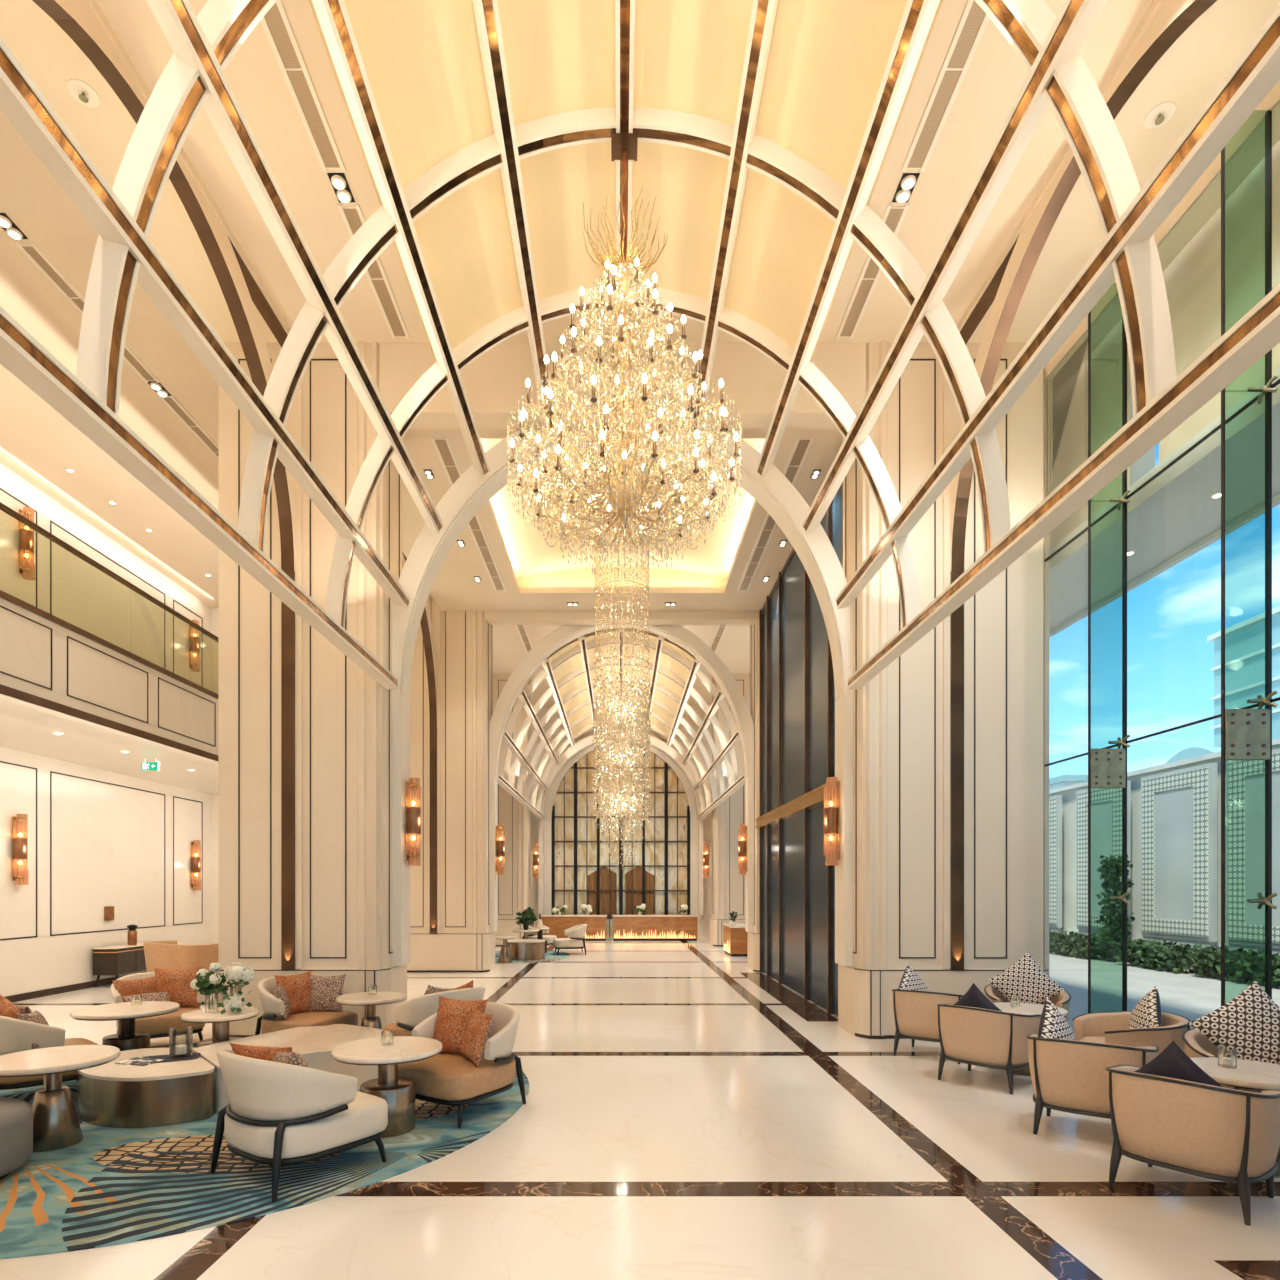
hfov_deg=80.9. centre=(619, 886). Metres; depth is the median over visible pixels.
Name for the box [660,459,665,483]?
bulb
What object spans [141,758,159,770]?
exit sign
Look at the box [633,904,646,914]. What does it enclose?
flower arrangement
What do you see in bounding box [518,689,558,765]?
beam
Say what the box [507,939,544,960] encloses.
coffee table
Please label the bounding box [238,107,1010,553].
arch
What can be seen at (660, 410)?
bulb
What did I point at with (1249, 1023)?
throw pillow
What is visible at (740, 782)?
beam
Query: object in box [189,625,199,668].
wall sconce
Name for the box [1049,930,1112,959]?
hedge
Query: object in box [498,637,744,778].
arch
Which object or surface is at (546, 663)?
beam
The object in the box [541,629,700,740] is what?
vault
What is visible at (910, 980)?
throw pillow
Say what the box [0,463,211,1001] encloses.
wall
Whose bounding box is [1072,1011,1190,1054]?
tub chair
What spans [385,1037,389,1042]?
candle
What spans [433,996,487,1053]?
cushion
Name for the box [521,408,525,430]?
candle
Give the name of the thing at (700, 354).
candle
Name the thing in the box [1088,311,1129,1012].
glass fin
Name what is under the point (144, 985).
cushion
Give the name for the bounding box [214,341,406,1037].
pillar
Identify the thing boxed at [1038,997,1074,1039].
throw pillow
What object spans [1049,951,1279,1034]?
terrace
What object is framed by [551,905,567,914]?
flower arrangement
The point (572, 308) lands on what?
bulb
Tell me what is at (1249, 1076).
side table
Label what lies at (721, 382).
bulb
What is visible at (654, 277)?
candle
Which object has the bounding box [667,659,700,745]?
beam
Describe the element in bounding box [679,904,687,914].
flower arrangement
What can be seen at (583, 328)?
candle
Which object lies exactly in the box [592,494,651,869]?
chandelier
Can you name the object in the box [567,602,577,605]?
recessed light
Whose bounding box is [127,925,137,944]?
vase
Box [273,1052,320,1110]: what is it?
cushion
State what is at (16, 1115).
ottoman
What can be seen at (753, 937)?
pillar
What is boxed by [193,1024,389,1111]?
coffee table
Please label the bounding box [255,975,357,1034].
lounge chair
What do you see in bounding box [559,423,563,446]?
candle
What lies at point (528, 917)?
potted plant
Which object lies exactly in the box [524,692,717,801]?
arch
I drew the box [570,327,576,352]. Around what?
bulb
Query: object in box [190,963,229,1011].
flower vase
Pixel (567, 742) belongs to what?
arch
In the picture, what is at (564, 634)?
arch
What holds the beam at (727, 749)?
attached to the wall at (703, 920)
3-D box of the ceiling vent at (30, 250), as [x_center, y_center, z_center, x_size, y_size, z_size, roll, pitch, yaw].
[-5.500,-5.944,7.875,0.170,0.012,1.910,0,0,0]
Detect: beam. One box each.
[0,36,409,608]
[0,306,397,688]
[146,0,443,533]
[311,0,489,477]
[472,0,556,432]
[498,774,544,819]
[502,730,547,791]
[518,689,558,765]
[542,659,574,745]
[578,635,598,732]
[615,0,634,387]
[619,628,623,717]
[644,635,664,728]
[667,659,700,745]
[682,689,724,765]
[690,0,777,432]
[694,730,740,791]
[697,774,744,819]
[755,0,939,476]
[802,0,1106,533]
[835,4,1279,608]
[847,283,1279,688]
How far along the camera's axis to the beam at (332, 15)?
4.92 m
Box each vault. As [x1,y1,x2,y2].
[308,0,942,361]
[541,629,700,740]
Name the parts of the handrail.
glass pane, glass pane, glass pane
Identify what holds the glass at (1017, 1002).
on the side table at (1025, 1008)
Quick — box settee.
[143,940,217,993]
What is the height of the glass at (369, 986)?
0.095 m
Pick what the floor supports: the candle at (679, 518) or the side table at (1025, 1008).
the side table at (1025, 1008)
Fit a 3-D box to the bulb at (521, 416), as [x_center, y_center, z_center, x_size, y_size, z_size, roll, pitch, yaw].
[-0.629,-2.958,4.802,0.044,0.165,0.042,0,0,0]
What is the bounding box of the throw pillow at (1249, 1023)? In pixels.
[1188,980,1279,1064]
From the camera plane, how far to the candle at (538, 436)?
5.49 m
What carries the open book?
on the coffee table at (112, 1095)
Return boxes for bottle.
[537,914,542,927]
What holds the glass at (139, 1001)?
on the side table at (126, 1013)
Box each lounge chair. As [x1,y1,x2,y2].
[0,1016,97,1089]
[111,972,204,1040]
[210,1049,387,1201]
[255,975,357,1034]
[384,987,484,1036]
[398,1002,525,1128]
[522,924,556,944]
[553,924,586,954]
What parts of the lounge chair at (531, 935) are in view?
backrest, seat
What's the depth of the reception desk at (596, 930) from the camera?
23.00 m
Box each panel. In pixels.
[1049,795,1061,932]
[1076,781,1130,960]
[1141,763,1216,969]
[1226,748,1279,954]
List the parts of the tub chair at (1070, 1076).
leg, leg, rail, leg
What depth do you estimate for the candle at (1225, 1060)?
4.50 m
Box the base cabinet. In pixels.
[91,942,145,986]
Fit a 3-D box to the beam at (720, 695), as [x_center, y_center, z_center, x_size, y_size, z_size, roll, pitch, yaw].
[2.097,-3.991,19.900,0.175,0.169,9.200,0,0,0]
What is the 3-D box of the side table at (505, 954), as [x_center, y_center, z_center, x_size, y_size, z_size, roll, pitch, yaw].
[-2.500,1.364,16.350,0.440,0.560,0.440,0,0,0]
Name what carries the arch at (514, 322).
attached to the vault at (827, 62)
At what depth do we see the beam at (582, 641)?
17.62 m
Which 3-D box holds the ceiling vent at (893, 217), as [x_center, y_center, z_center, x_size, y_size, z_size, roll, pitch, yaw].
[2.430,-5.944,7.330,0.190,0.012,1.600,0,0,0]
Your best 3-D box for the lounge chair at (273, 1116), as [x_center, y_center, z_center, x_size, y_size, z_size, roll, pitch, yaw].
[-1.879,1.280,4.393,0.836,0.732,0.826,0,0,36]
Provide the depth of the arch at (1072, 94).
3.59 m
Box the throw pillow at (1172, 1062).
[1135,1041,1222,1086]
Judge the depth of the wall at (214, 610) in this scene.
16.00 m
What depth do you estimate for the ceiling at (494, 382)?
8.89 m
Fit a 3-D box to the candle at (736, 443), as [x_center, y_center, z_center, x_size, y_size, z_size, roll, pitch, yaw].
[0.777,-2.958,5.015,0.044,0.165,0.042,0,0,0]
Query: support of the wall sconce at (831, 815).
attached to the arch at (470, 492)
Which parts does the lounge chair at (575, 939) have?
seat, frame, backrest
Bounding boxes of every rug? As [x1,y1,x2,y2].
[0,1043,528,1258]
[495,950,569,962]
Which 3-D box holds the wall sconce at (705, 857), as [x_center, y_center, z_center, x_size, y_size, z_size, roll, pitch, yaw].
[2.462,-0.760,21.433,0.175,1.020,0.194,0,0,0]
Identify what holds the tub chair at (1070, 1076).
on the floor
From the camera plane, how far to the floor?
4.26 m
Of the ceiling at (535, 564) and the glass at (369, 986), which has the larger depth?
the ceiling at (535, 564)
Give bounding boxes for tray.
[143,1052,200,1062]
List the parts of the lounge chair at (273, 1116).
leg, leg, arm rail, backrest, frame, seat, leg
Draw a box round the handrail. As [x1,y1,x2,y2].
[0,502,217,641]
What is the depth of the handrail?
8.77 m
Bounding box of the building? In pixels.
[1207,606,1279,746]
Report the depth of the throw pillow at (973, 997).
6.22 m
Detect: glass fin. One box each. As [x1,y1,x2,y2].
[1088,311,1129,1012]
[1221,110,1277,1005]
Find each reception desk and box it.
[541,915,606,940]
[612,915,697,940]
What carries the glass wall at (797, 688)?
on the floor
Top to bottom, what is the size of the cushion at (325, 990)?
0.391 m
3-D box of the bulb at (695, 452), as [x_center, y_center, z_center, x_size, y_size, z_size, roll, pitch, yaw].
[0.485,-2.717,4.779,0.044,0.165,0.042,0,0,0]
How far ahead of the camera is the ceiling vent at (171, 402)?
9.62 m
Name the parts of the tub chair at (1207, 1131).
leg, rail, leg, leg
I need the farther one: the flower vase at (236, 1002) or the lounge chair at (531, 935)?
the lounge chair at (531, 935)
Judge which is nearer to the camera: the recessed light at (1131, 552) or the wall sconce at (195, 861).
the recessed light at (1131, 552)
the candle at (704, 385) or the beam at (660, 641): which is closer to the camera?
the candle at (704, 385)
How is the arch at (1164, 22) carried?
attached to the pillar at (901, 716)
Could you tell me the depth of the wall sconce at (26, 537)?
10.85 m
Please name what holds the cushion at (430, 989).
on the lounge chair at (408, 1014)
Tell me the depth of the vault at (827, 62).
4.99 m
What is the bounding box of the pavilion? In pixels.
[1165,747,1220,763]
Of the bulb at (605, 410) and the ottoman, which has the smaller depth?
the ottoman
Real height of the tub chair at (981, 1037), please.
0.666 m
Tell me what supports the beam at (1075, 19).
attached to the arch at (1072, 94)
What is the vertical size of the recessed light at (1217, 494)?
0.013 m
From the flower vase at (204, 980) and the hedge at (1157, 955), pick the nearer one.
the flower vase at (204, 980)
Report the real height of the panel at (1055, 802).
4.050 m
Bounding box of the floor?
[0,937,1279,1279]
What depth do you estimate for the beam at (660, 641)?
17.29 m
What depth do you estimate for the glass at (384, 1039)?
5.14 m
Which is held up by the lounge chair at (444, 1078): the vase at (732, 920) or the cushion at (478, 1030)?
the cushion at (478, 1030)
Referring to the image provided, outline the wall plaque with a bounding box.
[104,906,113,920]
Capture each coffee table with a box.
[78,1048,214,1127]
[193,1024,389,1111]
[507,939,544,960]
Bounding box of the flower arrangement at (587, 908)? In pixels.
[580,904,593,914]
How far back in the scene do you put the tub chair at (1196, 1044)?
5.16 m
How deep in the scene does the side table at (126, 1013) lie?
6.63 m
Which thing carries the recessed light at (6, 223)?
in the ceiling at (37, 443)
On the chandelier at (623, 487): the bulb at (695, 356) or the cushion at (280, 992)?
the bulb at (695, 356)
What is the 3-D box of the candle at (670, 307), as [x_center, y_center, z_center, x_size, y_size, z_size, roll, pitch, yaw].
[0.350,-3.967,5.200,0.044,0.165,0.042,0,0,0]
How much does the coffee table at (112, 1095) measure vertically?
0.345 m
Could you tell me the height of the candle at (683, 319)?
0.165 m
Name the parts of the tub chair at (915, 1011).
leg, rail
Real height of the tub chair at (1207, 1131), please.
0.666 m
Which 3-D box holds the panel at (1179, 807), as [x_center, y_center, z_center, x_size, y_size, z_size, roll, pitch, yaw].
[11.370,-0.355,15.330,0.140,4.050,1.940,0,0,0]
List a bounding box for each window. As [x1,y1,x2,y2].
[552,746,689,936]
[1044,314,1118,765]
[1125,333,1260,1010]
[1269,111,1279,998]
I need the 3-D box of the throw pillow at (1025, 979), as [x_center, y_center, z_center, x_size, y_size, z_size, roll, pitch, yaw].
[4.073,0.990,7.539,0.698,0.670,0.222,0,0,18]
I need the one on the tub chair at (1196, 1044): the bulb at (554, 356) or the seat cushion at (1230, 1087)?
the seat cushion at (1230, 1087)
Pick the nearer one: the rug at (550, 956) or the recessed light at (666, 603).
the recessed light at (666, 603)
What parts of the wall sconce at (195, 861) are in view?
plate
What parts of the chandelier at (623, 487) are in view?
arm, arm, arm, arm, arm, arm, arm, arm, arm, arm, arm, arm, arm, arm, arm, arm, arm, arm, arm, arm, arm, arm, arm, arm, arm, arm, arm, arm, arm, arm, arm, arm, arm, arm, arm, arm, hanging rod, arm, stem, branch crown, arm, arm, arm, arm, arm, arm, arm, arm, arm, arm, arm, arm, arm, arm, arm, arm, arm, arm, arm, arm, arm, arm, arm, arm, arm, arm, arm, arm, arm, arm, arm, arm, arm, arm, arm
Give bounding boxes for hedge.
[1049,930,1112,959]
[1110,937,1200,973]
[1188,943,1279,986]
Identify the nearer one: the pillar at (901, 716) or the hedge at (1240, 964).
the pillar at (901, 716)
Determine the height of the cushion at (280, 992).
0.310 m
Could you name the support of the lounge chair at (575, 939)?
on the rug at (550, 956)
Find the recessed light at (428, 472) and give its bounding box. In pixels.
[423,469,434,477]
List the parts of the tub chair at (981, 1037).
leg, rail, leg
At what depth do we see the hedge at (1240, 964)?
13.03 m
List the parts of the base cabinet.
door, door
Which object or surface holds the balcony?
attached to the wall at (98, 839)
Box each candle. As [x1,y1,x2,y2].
[175,1044,186,1054]
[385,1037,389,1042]
[509,439,514,462]
[517,464,521,485]
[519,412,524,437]
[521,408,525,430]
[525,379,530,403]
[533,469,538,492]
[536,436,539,457]
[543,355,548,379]
[544,386,547,408]
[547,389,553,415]
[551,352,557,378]
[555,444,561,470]
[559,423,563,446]
[560,335,564,357]
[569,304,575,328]
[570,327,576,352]
[579,287,584,311]
[581,318,584,340]
[583,463,588,483]
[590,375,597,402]
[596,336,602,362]
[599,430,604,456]
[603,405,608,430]
[605,260,610,283]
[606,284,612,310]
[611,265,616,290]
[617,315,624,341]
[634,258,639,282]
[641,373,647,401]
[647,336,653,362]
[651,273,657,297]
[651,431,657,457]
[652,289,658,314]
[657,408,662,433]
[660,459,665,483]
[666,324,672,350]
[667,303,673,324]
[678,516,681,537]
[680,346,683,366]
[681,315,686,339]
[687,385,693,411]
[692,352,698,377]
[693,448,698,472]
[698,350,702,374]
[702,382,705,404]
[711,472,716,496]
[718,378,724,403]
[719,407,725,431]
[724,408,727,431]
[729,458,734,480]
[734,432,738,456]
[1222,1057,1231,1064]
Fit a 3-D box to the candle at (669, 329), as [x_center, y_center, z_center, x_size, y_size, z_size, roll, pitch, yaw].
[0.312,-3.458,4.716,0.044,0.165,0.042,0,0,0]
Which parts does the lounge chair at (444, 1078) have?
seat, leg, frame, backrest, arm rail, leg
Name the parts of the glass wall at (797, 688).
pane, pane, pane, pane, pane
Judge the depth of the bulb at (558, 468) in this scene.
4.74 m
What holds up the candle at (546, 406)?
on the chandelier at (623, 487)
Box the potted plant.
[516,907,537,929]
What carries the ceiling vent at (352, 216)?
in the ceiling at (37, 443)
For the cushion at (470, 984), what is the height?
0.422 m
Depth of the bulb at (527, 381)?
4.89 m
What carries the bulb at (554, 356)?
on the chandelier at (623, 487)
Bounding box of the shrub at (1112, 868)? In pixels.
[1095,854,1134,961]
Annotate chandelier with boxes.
[507,128,741,581]
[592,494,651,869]
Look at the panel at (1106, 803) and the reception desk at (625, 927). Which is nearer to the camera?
the panel at (1106, 803)
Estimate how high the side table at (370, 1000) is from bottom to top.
0.560 m
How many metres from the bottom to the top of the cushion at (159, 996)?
0.203 m
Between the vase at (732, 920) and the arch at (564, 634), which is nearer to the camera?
the arch at (564, 634)
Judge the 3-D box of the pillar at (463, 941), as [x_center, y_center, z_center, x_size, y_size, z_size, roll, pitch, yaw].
[-3.482,-2.150,14.929,1.884,7.600,0.902,0,0,0]
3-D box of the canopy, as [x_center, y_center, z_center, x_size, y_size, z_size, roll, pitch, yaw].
[5.510,-3.725,4.650,1.220,0.350,21.300,0,0,0]
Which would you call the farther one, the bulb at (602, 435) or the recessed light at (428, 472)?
the recessed light at (428, 472)
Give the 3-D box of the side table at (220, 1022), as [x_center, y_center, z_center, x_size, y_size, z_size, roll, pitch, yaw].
[-3.460,1.364,6.500,0.600,0.560,0.600,0,0,0]
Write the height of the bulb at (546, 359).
0.165 m
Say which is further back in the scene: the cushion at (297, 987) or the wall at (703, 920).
the wall at (703, 920)
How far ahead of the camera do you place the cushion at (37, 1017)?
5.65 m
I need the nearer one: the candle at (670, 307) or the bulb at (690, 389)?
the bulb at (690, 389)
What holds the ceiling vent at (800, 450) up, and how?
in the ceiling at (494, 382)
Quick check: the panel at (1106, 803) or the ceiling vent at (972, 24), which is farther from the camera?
the panel at (1106, 803)
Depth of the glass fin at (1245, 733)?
5.36 m
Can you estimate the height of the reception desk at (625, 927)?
0.780 m
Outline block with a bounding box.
[1049,775,1087,789]
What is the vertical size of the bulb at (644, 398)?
0.165 m
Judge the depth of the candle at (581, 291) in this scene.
5.05 m
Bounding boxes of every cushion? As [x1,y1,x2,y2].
[0,995,20,1018]
[14,1004,31,1013]
[17,1010,48,1048]
[112,976,155,1001]
[122,992,170,1001]
[154,966,202,1006]
[229,1043,292,1060]
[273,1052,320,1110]
[274,971,310,1013]
[274,985,289,1019]
[306,974,345,1011]
[423,985,454,995]
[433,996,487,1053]
[453,980,472,989]
[461,1008,492,1066]
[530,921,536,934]
[1080,1036,1104,1042]
[1220,1084,1233,1088]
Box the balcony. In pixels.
[0,590,217,794]
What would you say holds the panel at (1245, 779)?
on the terrace
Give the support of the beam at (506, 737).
attached to the wall at (703, 920)
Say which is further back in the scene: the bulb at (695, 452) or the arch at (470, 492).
the arch at (470, 492)
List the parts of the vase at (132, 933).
lid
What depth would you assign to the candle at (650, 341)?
4.51 m
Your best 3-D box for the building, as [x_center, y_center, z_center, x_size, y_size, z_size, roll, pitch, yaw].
[66.000,-12.000,71.000,10.800,27.700,12.800,0,0,0]
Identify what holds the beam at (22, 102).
attached to the arch at (1072, 94)
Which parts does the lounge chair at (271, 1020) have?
leg, arm rail, backrest, seat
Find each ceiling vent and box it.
[15,242,159,382]
[158,395,217,458]
[261,0,345,171]
[337,204,409,338]
[431,437,505,590]
[516,625,532,652]
[710,625,726,652]
[737,437,813,590]
[835,204,909,338]
[901,0,988,171]
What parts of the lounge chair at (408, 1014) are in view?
seat, arm rail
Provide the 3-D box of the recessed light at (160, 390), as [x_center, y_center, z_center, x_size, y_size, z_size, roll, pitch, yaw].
[-5.500,-5.933,8.950,0.140,0.034,0.260,0,0,0]
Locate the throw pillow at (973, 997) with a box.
[954,983,1002,1011]
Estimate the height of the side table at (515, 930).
0.620 m
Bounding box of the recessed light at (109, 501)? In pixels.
[108,500,116,504]
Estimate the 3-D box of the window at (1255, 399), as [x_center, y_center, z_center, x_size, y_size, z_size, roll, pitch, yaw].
[4.650,-1.950,6.139,0.020,7.200,1.539,0,0,0]
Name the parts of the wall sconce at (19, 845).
plate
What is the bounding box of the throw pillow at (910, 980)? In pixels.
[898,962,928,990]
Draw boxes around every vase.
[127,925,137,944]
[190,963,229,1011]
[217,990,251,1013]
[224,962,254,1009]
[729,911,736,925]
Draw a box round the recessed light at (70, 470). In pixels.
[65,468,74,472]
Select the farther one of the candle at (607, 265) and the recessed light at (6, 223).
the recessed light at (6, 223)
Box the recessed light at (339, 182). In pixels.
[327,173,354,203]
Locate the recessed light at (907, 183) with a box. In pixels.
[892,173,919,203]
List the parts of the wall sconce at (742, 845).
plate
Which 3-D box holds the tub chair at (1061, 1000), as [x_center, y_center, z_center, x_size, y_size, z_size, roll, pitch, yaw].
[4.033,1.319,7.450,0.751,0.666,0.647,0,0,24]
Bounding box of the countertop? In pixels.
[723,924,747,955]
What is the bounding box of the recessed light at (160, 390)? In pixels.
[148,381,170,396]
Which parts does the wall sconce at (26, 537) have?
plate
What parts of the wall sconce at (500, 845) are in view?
plate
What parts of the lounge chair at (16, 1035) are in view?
backrest, frame, seat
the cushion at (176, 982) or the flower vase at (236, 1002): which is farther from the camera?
the cushion at (176, 982)
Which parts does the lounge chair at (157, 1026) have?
backrest, seat, frame, leg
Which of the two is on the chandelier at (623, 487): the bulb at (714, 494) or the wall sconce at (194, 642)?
the bulb at (714, 494)
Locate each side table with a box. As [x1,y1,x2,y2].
[0,1045,119,1151]
[70,1001,179,1050]
[181,1007,258,1046]
[331,1036,441,1137]
[336,992,405,1029]
[495,936,515,962]
[512,929,538,938]
[530,927,549,952]
[994,1002,1067,1074]
[1190,1057,1279,1175]
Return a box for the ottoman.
[0,1097,32,1178]
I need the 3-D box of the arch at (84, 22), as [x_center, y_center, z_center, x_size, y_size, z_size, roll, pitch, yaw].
[-3.610,-2.525,5.775,0.180,6.850,5.270,0,0,0]
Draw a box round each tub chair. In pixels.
[891,989,963,1063]
[937,1004,1040,1093]
[984,984,1070,1021]
[1026,1034,1158,1134]
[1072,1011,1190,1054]
[1105,1065,1279,1225]
[1182,1028,1233,1088]
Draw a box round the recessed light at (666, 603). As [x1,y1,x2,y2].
[665,602,675,605]
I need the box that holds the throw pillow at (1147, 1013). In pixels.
[1129,985,1160,1028]
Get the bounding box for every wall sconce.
[12,816,27,880]
[19,509,33,574]
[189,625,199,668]
[191,842,200,886]
[405,781,420,860]
[496,826,504,871]
[533,844,538,875]
[703,844,708,875]
[738,826,746,871]
[823,781,839,860]
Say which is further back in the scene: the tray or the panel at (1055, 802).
the panel at (1055, 802)
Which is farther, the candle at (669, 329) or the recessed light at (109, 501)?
the recessed light at (109, 501)
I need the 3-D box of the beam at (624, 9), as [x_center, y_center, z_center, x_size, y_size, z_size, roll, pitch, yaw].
[0.030,-5.243,4.750,0.116,0.134,7.100,0,0,0]
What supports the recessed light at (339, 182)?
in the ceiling at (37, 443)
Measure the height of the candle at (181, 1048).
0.059 m
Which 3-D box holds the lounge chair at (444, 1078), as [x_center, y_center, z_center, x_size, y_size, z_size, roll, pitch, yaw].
[-1.183,1.280,5.578,0.836,0.732,0.826,0,0,32]
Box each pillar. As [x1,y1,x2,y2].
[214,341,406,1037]
[407,593,494,971]
[493,673,529,945]
[710,673,749,945]
[748,620,759,971]
[838,341,1047,1038]
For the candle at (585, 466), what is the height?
0.165 m
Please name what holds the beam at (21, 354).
attached to the pillar
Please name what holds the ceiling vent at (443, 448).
in the ceiling at (494, 382)
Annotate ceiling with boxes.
[0,0,1279,705]
[379,343,865,624]
[481,439,764,587]
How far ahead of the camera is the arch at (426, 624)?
14.50 m
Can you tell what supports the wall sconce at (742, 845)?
attached to the arch at (564, 634)
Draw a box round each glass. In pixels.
[132,994,141,1004]
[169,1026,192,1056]
[368,985,376,993]
[381,1029,393,1043]
[1010,995,1019,1006]
[1218,1047,1236,1066]
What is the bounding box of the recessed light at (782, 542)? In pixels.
[778,540,786,545]
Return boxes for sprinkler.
[67,79,99,107]
[1144,101,1175,128]
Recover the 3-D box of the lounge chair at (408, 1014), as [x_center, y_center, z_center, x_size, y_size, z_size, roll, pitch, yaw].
[-1.695,1.280,6.979,0.826,0.732,0.836,0,0,40]
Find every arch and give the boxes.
[32,0,294,969]
[76,0,1176,416]
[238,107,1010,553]
[325,286,920,628]
[392,429,852,965]
[402,552,436,933]
[490,625,752,931]
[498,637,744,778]
[508,658,734,787]
[517,676,725,795]
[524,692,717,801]
[531,706,710,807]
[535,730,705,914]
[537,717,704,811]
[950,0,1216,969]
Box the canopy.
[1049,369,1279,637]
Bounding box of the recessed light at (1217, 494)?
[1210,491,1225,498]
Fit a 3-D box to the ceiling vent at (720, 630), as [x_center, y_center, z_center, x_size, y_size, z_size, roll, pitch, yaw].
[2.330,-5.944,18.000,0.200,0.012,4.060,0,0,0]
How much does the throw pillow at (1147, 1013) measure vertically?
0.571 m
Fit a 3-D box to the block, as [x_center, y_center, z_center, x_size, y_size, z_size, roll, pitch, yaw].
[30.000,-2.650,50.000,3.400,9.000,4.400,0,0,0]
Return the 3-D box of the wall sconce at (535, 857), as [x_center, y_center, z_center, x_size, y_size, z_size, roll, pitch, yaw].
[-2.402,-0.760,21.427,0.175,1.020,0.194,0,0,0]
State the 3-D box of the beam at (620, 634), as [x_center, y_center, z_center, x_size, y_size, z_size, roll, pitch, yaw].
[0.030,-5.243,19.900,0.116,0.134,9.200,0,0,0]
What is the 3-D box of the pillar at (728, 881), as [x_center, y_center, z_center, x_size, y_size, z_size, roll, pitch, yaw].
[3.632,-2.150,21.279,2.065,7.600,0.902,0,0,0]
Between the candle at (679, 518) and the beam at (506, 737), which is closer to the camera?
the candle at (679, 518)
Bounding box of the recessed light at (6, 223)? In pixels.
[0,213,27,239]
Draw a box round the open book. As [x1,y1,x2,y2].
[115,1057,162,1065]
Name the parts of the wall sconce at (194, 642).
plate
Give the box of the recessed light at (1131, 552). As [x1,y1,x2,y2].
[1127,550,1135,555]
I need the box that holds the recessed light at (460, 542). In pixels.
[457,540,464,545]
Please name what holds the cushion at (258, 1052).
on the lounge chair at (273, 1116)
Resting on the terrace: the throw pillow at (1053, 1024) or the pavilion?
the pavilion
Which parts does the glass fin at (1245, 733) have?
splice plate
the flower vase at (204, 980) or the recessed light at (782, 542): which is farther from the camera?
the recessed light at (782, 542)
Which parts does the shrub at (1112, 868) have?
stem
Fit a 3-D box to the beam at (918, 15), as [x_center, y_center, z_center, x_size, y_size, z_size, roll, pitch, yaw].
[1.583,-4.618,4.750,0.176,0.177,7.100,0,0,0]
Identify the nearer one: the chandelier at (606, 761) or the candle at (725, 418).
the candle at (725, 418)
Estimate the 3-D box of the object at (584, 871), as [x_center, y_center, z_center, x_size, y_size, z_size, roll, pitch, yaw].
[0.030,-1.530,24.475,4.590,6.360,0.750,0,0,0]
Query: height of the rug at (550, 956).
0.006 m
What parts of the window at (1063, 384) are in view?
pane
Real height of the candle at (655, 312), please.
0.165 m
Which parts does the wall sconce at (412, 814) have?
plate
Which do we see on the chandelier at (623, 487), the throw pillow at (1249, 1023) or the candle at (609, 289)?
the candle at (609, 289)
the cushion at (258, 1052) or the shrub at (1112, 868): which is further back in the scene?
the shrub at (1112, 868)
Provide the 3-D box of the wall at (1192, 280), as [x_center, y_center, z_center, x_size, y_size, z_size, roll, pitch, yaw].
[5.225,-5.200,4.500,0.250,2.700,21.000,0,0,0]
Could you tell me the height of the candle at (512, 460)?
0.165 m
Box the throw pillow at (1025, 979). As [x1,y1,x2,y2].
[987,952,1065,1003]
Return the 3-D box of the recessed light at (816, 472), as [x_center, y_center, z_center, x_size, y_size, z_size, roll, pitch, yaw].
[2.530,-5.338,9.700,0.098,0.024,0.182,0,0,0]
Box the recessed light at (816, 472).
[810,469,820,477]
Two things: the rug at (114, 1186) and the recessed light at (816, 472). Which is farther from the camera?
the recessed light at (816, 472)
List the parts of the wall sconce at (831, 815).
plate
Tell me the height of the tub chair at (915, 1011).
0.666 m
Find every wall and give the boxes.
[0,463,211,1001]
[212,608,217,943]
[530,706,711,936]
[756,482,842,1015]
[1043,80,1279,975]
[1049,140,1279,549]
[1049,738,1279,952]
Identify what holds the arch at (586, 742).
attached to the wall at (703, 920)
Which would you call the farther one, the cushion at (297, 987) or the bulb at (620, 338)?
the cushion at (297, 987)
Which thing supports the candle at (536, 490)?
on the chandelier at (623, 487)
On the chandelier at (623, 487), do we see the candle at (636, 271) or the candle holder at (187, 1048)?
the candle at (636, 271)
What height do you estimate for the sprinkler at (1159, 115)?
0.050 m
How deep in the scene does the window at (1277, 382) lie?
5.36 m
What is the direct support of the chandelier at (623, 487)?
hanging from the vault at (827, 62)
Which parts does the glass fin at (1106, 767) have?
splice plate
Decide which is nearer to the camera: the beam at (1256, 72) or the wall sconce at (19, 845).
the beam at (1256, 72)
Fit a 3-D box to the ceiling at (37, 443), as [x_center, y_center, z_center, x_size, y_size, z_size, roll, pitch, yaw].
[-1.875,-6.075,10.300,13.650,0.250,29.800,0,0,0]

